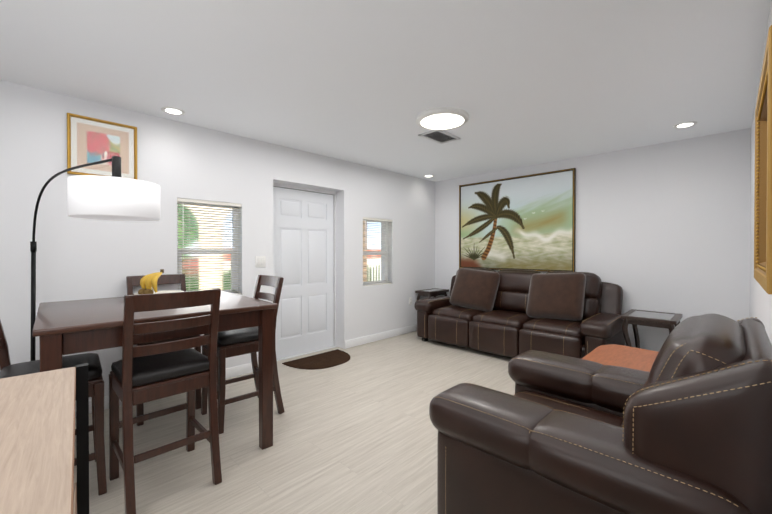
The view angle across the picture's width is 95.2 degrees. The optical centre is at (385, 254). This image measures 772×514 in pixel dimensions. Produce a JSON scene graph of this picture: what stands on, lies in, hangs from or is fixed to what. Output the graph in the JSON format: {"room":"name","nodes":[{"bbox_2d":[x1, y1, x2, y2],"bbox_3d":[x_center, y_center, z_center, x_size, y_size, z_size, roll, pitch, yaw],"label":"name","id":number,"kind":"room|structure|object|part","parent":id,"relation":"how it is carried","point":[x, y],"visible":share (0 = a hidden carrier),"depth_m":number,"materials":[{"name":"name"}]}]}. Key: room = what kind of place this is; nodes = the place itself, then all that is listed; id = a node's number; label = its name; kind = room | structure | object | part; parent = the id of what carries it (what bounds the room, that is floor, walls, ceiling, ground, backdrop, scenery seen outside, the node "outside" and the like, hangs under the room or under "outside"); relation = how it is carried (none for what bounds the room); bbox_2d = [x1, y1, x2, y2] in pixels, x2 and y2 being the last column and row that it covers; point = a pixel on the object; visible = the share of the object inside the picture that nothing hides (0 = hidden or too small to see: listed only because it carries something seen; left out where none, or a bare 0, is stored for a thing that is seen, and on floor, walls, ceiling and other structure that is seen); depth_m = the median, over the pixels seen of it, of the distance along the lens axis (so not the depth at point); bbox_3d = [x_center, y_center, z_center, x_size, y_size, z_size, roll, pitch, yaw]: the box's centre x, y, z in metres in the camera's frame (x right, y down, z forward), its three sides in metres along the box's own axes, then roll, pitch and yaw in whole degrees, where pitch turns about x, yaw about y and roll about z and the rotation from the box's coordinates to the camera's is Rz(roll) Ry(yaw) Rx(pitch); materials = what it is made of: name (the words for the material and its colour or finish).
{"room":"dining room","nodes":[
{"label":"dining room","id":0,"kind":"room"},
{"bbox_2d":[0,80,434,402],"bbox_3d":[-1.509,0.016,3.877,0.250,2.500,6.980,0,1,44],"label":"wall","id":1,"kind":"structure","parent":0,"point":[79,259],"depth_m":3.21,"materials":[{"name":"white paint"}]},
{"bbox_2d":[67,113,136,179],"bbox_3d":[-2.298,-0.855,2.870,0.024,0.467,0.447,0,1,44],"label":"print","id":2,"kind":"object","parent":1,"relation":"attached to","point":[90,140],"visible":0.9,"depth_m":2.85,"materials":[{"name":"multicoloured paper"}]},
{"bbox_2d":[86,130,120,166],"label":"art","id":3,"kind":"object","parent":2,"relation":"attached to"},
{"bbox_2d":[75,361,257,416],"bbox_3d":[-2.471,1.223,2.718,0.014,0.105,3.464,0,1,44],"label":"baseboard","id":4,"kind":"structure","parent":1,"relation":"attached to","point":[239,370],"depth_m":3.62,"materials":[{"name":"white paint"}]},
{"bbox_2d":[183,208,183,258],"bbox_3d":[-1.901,-0.219,3.300,0.008,0.531,0.008,0,1,44],"label":"wand","id":5,"kind":"object","parent":1,"relation":"in","point":[183,233],"visible":0.89,"depth_m":3.30,"materials":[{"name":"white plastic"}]},
{"bbox_2d":[177,202,237,292],"bbox_3d":[-1.812,-0.044,3.568,0.060,0.965,0.605,0,1,44],"label":"window","id":6,"kind":"structure","parent":1,"relation":"in","point":[235,281],"depth_m":3.63,"materials":[{"name":"clear glass"}]},
{"bbox_2d":[177,198,241,294],"bbox_3d":[-1.738,-0.050,3.496,0.035,0.948,0.601,0,1,44],"label":"window blind","id":7,"kind":"object","parent":6,"relation":"attached to","point":[189,201],"visible":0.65,"depth_m":3.48,"materials":[{"name":"white plastic"}]},
{"bbox_2d":[255,256,265,266],"bbox_3d":[-1.365,0.082,3.837,0.012,0.122,0.118,0,1,44],"label":"switch plate","id":8,"kind":"object","parent":1,"relation":"attached to","point":[260,261],"visible":1,"depth_m":3.84,"materials":[{"name":"white plastic"}]},
{"bbox_2d":[273,187,333,358],"bbox_3d":[-1.048,0.225,4.469,0.038,2.048,0.920,0,1,44],"label":"door leaf","id":9,"kind":"structure","parent":1,"relation":"in","point":[304,340],"depth_m":4.46,"materials":[{"name":"white paint"}]},
{"bbox_2d":[281,201,324,336],"bbox_3d":[-1.050,0.177,4.398,0.078,1.640,0.743,0,1,44],"label":"panel","id":10,"kind":"object","parent":9,"relation":"attached to","point":[290,308],"depth_m":4.40,"materials":[{"name":"white paint"}]},
{"bbox_3d":[-1.173,-0.558,4.316,0.008,0.170,0.255,0,1,44],"label":"panel","id":11,"kind":"part","parent":10,"relation":"part of","materials":[{"name":"white paint"}]},
{"bbox_3d":[-1.173,0.037,4.321,0.008,0.660,0.255,0,1,44],"label":"panel","id":12,"kind":"part","parent":10,"relation":"part of","materials":[{"name":"white paint"}]},
{"bbox_3d":[-1.173,0.772,4.327,0.008,0.450,0.255,0,1,44],"label":"panel","id":13,"kind":"part","parent":10,"relation":"part of","materials":[{"name":"white paint"}]},
{"bbox_3d":[-0.904,-0.560,4.591,0.008,0.170,0.255,0,1,44],"label":"panel","id":14,"kind":"part","parent":10,"relation":"part of","materials":[{"name":"white paint"}]},
{"bbox_3d":[-0.904,0.035,4.596,0.008,0.660,0.255,0,1,44],"label":"panel","id":15,"kind":"part","parent":10,"relation":"part of","materials":[{"name":"white paint"}]},
{"bbox_3d":[-0.904,0.770,4.601,0.008,0.450,0.255,0,1,44],"label":"panel","id":16,"kind":"part","parent":10,"relation":"part of","materials":[{"name":"white paint"}]},
{"bbox_2d":[273,183,335,345],"bbox_3d":[-1.055,0.209,4.456,0.050,2.105,1.012,0,1,44],"label":"door frame","id":17,"kind":"structure","parent":1,"relation":"attached to","point":[334,200],"depth_m":4.79,"materials":[{"name":"white paint"}]},
{"bbox_3d":[-1.055,-0.825,4.447,0.050,0.037,1.012,0,1,44],"label":"door jamb","id":18,"kind":"part","parent":17,"relation":"part of","materials":[{"name":"white paint"}]},
{"bbox_2d":[277,346,337,360],"bbox_3d":[-1.030,1.258,4.440,0.050,0.008,1.012,0,1,44],"label":"threshold","id":19,"kind":"object","parent":1,"relation":"in","point":[306,353],"visible":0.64,"depth_m":4.44,"materials":[{"name":"silver metal"}]},
{"bbox_2d":[365,220,365,257],"bbox_3d":[-0.290,-0.208,4.942,0.008,0.539,0.008,0,1,44],"label":"wand","id":20,"kind":"object","parent":1,"relation":"in","point":[365,238],"visible":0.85,"depth_m":4.94,"materials":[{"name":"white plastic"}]},
{"bbox_2d":[363,220,387,284],"bbox_3d":[-0.201,-0.030,5.210,0.060,0.980,0.605,0,1,44],"label":"window","id":21,"kind":"structure","parent":1,"relation":"in","point":[386,269],"depth_m":5.34,"materials":[{"name":"clear glass"}]},
{"bbox_2d":[363,217,391,285],"bbox_3d":[-0.127,-0.036,5.138,0.035,0.963,0.601,0,1,44],"label":"window blind","id":22,"kind":"object","parent":21,"relation":"attached to","point":[377,219],"visible":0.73,"depth_m":5.13,"materials":[{"name":"white plastic"}]},
{"bbox_2d":[363,283,391,286],"bbox_3d":[-0.151,0.455,5.165,0.100,0.012,0.605,0,1,44],"label":"window sill","id":23,"kind":"structure","parent":1,"relation":"attached to","point":[377,285],"depth_m":5.13,"materials":[{"name":"white paint"}]},
{"bbox_2d":[344,324,416,348],"bbox_3d":[0.153,1.201,5.392,0.014,0.105,2.004,0,1,44],"label":"baseboard","id":24,"kind":"structure","parent":1,"relation":"attached to","point":[374,337],"depth_m":5.12,"materials":[{"name":"white paint"}]},
{"bbox_2d":[74,331,514,513],"bbox_3d":[-0.065,1.327,2.471,4.295,0.100,6.980,0,1,44],"label":"floor","id":25,"kind":"structure","parent":0,"point":[357,433],"depth_m":2.38,"materials":[{"name":"wood"}]},
{"bbox_2d":[0,363,88,513],"bbox_3d":[-0.612,0.792,0.378,0.468,1.004,1.050,0,1,-41],"label":"shelf unit","id":26,"kind":"object","parent":25,"relation":"on","point":[37,432],"visible":1,"depth_m":0.59,"materials":[{"name":"beige wood"}]},
{"bbox_2d":[0,320,106,495],"bbox_3d":[-1.836,0.740,1.876,0.521,1.091,0.440,0,1,-42],"label":"chair","id":27,"kind":"object","parent":25,"relation":"on","point":[95,381],"visible":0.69,"depth_m":1.87,"materials":[{"name":"brown wood"}]},
{"bbox_3d":[-1.805,0.636,1.903,0.408,0.084,0.428,0,1,-42],"label":"seat","id":28,"kind":"part","parent":27,"relation":"part of","materials":[{"name":"black leather"}]},
{"bbox_2d":[30,156,159,360],"bbox_3d":[-1.944,0.369,2.221,1.413,1.820,0.663,0,1,44],"label":"lamp","id":29,"kind":"object","parent":25,"relation":"on","point":[115,196],"visible":0.79,"depth_m":1.84,"materials":[{"name":"white fabric"}]},
{"bbox_3d":[-1.494,-0.296,1.955,0.406,0.195,0.406,0,1,44],"label":"lamp shade","id":30,"kind":"part","parent":29,"relation":"part of","materials":[{"name":"white fabric"}]},
{"bbox_2d":[69,211,159,219],"bbox_3d":[-1.494,-0.211,1.956,0.394,0.003,0.394,0,1,44],"label":"diffuser","id":31,"kind":"object","parent":29,"relation":"attached to","point":[96,215],"depth_m":1.91,"materials":[{"name":"white fabric"}]},
{"bbox_2d":[110,156,122,183],"bbox_3d":[-1.494,-0.469,1.954,0.052,0.140,0.051,0,1,44],"label":"socket","id":32,"kind":"object","parent":29,"relation":"attached to","point":[116,160],"depth_m":1.94,"materials":[{"name":"black plastic"}]},
{"bbox_2d":[32,291,277,449],"bbox_3d":[-1.526,0.803,2.359,1.150,0.950,1.150,0,1,-43],"label":"dining table","id":33,"kind":"object","parent":25,"relation":"on","point":[60,328],"visible":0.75,"depth_m":2.03,"materials":[{"name":"brown wood"}]},
{"bbox_2d":[134,269,183,294],"bbox_3d":[-1.713,0.220,2.664,0.320,0.210,0.320,0,1,24],"label":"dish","id":34,"kind":"object","parent":33,"relation":"on","point":[149,281],"visible":0.79,"depth_m":2.59,"materials":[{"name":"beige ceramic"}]},
{"bbox_2d":[126,274,200,425],"bbox_3d":[-1.861,0.731,2.941,0.440,1.091,0.521,0,1,-44],"label":"chair","id":35,"kind":"object","parent":25,"relation":"on","point":[131,281],"visible":0.25,"depth_m":2.94,"materials":[{"name":"brown wood"}]},
{"bbox_2d":[109,288,221,513],"bbox_3d":[-1.242,0.739,1.982,0.521,1.091,0.440,0,1,44],"label":"chair","id":36,"kind":"object","parent":25,"relation":"on","point":[140,374],"visible":1,"depth_m":1.87,"materials":[{"name":"brown wood"}]},
{"bbox_3d":[-1.272,0.635,2.010,0.408,0.084,0.428,0,1,44],"label":"seat","id":37,"kind":"part","parent":36,"relation":"part of","materials":[{"name":"black leather"}]},
{"bbox_2d":[201,275,284,433],"bbox_3d":[-1.139,0.732,2.822,0.521,1.091,0.440,0,1,-43],"label":"chair","id":38,"kind":"object","parent":25,"relation":"on","point":[236,342],"visible":0.69,"depth_m":2.69,"materials":[{"name":"brown wood"}]},
{"bbox_3d":[-1.170,0.629,2.793,0.408,0.084,0.428,0,1,-43],"label":"seat","id":39,"kind":"part","parent":38,"relation":"part of","materials":[{"name":"black leather"}]},
{"bbox_2d":[282,349,349,369],"bbox_3d":[-0.737,1.258,4.167,0.500,0.010,0.800,0,1,44],"label":"doormat","id":40,"kind":"object","parent":25,"relation":"on","point":[329,359],"visible":0.94,"depth_m":4.11,"materials":[{"name":"brown fabric"}]},
{"bbox_2d":[415,288,448,300],"bbox_3d":[0.757,0.918,5.752,0.300,0.665,0.520,0,1,44],"label":"end table","id":41,"kind":"object","parent":25,"relation":"on","point":[432,292],"visible":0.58,"depth_m":5.66,"materials":[{"name":"brown wood"}]},
{"bbox_3d":[0.757,0.592,5.749,0.194,0.006,0.414,0,1,44],"label":"glass","id":42,"kind":"part","parent":41,"relation":"part of","materials":[{"name":"black"}]},
{"bbox_2d":[415,268,624,358],"bbox_3d":[1.616,0.733,4.604,2.487,1.054,1.012,0,1,44],"label":"sofa","id":43,"kind":"object","parent":25,"relation":"on","point":[512,313],"visible":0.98,"depth_m":4.21,"materials":[{"name":"brown leather"}]},
{"bbox_3d":[1.060,0.872,4.971,0.647,0.240,0.608,0,1,44],"label":"seat","id":44,"kind":"part","parent":43,"relation":"part of","materials":[{"name":"brown leather"}]},
{"bbox_3d":[1.526,0.876,4.514,0.647,0.240,0.608,0,1,44],"label":"seat","id":45,"kind":"part","parent":43,"relation":"part of","materials":[{"name":"brown leather"}]},
{"bbox_3d":[1.992,0.879,4.056,0.647,0.240,0.608,0,1,44],"label":"seat","id":46,"kind":"part","parent":43,"relation":"part of","materials":[{"name":"brown leather"}]},
{"bbox_2d":[429,314,771,513],"bbox_3d":[0.918,0.765,1.571,1.097,1.038,1.087,0,1,44],"label":"recliner","id":47,"kind":"object","parent":25,"relation":"on","point":[683,425],"visible":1,"depth_m":1.13,"materials":[{"name":"brown leather"}]},
{"bbox_3d":[0.659,0.987,1.275,1.050,0.500,0.232,0,1,44],"label":"arm","id":48,"kind":"part","parent":47,"relation":"part of"},
{"bbox_2d":[581,344,658,371],"bbox_3d":[1.708,1.022,2.475,0.567,0.510,1.073,0,1,44],"label":"table","id":49,"kind":"object","parent":25,"relation":"on","point":[628,357],"visible":0.38,"depth_m":2.63,"materials":[{"name":"wood"}]},
{"bbox_2d":[620,309,681,347],"bbox_3d":[2.778,0.950,3.685,0.450,0.635,0.560,0,1,44],"label":"end table","id":50,"kind":"object","parent":25,"relation":"on","point":[635,318],"visible":0.54,"depth_m":3.61,"materials":[{"name":"brown wood"}]},
{"bbox_3d":[2.778,0.638,3.682,0.344,0.006,0.454,0,1,44],"label":"glass","id":51,"kind":"part","parent":50,"relation":"part of","materials":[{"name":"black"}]},
{"bbox_2d":[0,0,770,181],"bbox_3d":[-0.065,-1.273,2.450,4.295,0.100,6.980,0,1,44],"label":"ceiling","id":52,"kind":"structure","parent":0,"point":[522,83],"depth_m":2.32,"materials":[{"name":"white paint"}]},
{"bbox_2d":[161,107,184,114],"bbox_3d":[-1.823,-1.224,3.018,0.176,0.006,0.176,0,1,44],"label":"recessed light","id":53,"kind":"object","parent":52,"relation":"in","point":[172,110],"visible":1,"depth_m":3.01,"materials":[{"name":"white plastic"}]},
{"bbox_2d":[418,130,459,143],"bbox_3d":[0.561,-1.226,3.685,0.250,0.012,0.400,0,1,44],"label":"ceiling vent","id":54,"kind":"object","parent":52,"relation":"in","point":[440,136],"visible":0.9,"depth_m":3.69,"materials":[{"name":"silver metal"}]},
{"bbox_2d":[416,107,468,129],"bbox_3d":[0.504,-1.206,3.159,0.470,0.044,0.470,0,1,44],"label":"flush-mount light","id":55,"kind":"object","parent":52,"relation":"attached to","point":[443,118],"visible":1,"depth_m":3.07,"materials":[{"name":"white plastic"}]},
{"bbox_2d":[420,113,464,129],"bbox_3d":[0.504,-1.185,3.159,0.386,0.004,0.386,0,1,44],"label":"diffuser","id":56,"kind":"object","parent":55,"relation":"attached to","point":[434,121],"depth_m":3.14,"materials":[{"name":"white plastic"}]},
{"bbox_2d":[673,121,696,127],"bbox_3d":[2.843,-1.227,3.349,0.176,0.006,0.176,0,1,44],"label":"recessed light","id":57,"kind":"object","parent":52,"relation":"in","point":[685,124],"visible":1,"depth_m":3.33,"materials":[{"name":"white plastic"}]},
{"bbox_2d":[435,128,750,351],"bbox_3d":[2.292,0.008,4.862,4.295,2.500,0.250,0,1,44],"label":"wall","id":58,"kind":"structure","parent":0,"point":[663,227],"depth_m":3.93,"materials":[{"name":"white paint"}]},
{"bbox_2d":[459,168,575,271],"bbox_3d":[1.812,-0.436,5.127,1.725,1.345,0.038,0,1,44],"label":"framed picture","id":59,"kind":"object","parent":58,"relation":"attached to","point":[526,222],"visible":1,"depth_m":5.02,"materials":[{"name":"multicoloured paper"}]},
{"bbox_2d":[749,0,771,343],"bbox_3d":[1.378,0.038,1.044,0.250,2.500,6.980,0,1,44],"label":"wall","id":60,"kind":"structure","parent":0,"point":[760,306],"depth_m":2.66,"materials":[{"name":"white paint"}]},
{"bbox_2d":[754,25,771,293],"bbox_3d":[1.502,-0.289,1.382,0.050,0.820,0.900,0,1,44],"label":"mirror","id":61,"kind":"object","parent":60,"relation":"attached to","point":[763,206],"visible":1,"depth_m":1.52,"materials":[{"name":"gold-painted wood"},{"name":"mirror glass"}]},
{"label":"glass","id":62,"kind":"part","parent":61,"relation":"part of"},
{"label":"outside","id":63,"kind":"structure","parent":0,"visible":0},
{"bbox_2d":[178,204,380,290],"bbox_3d":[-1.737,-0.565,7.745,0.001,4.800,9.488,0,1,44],"label":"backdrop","id":64,"kind":"structure","parent":63,"point":[229,267],"depth_m":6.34,"materials":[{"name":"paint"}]}
]}

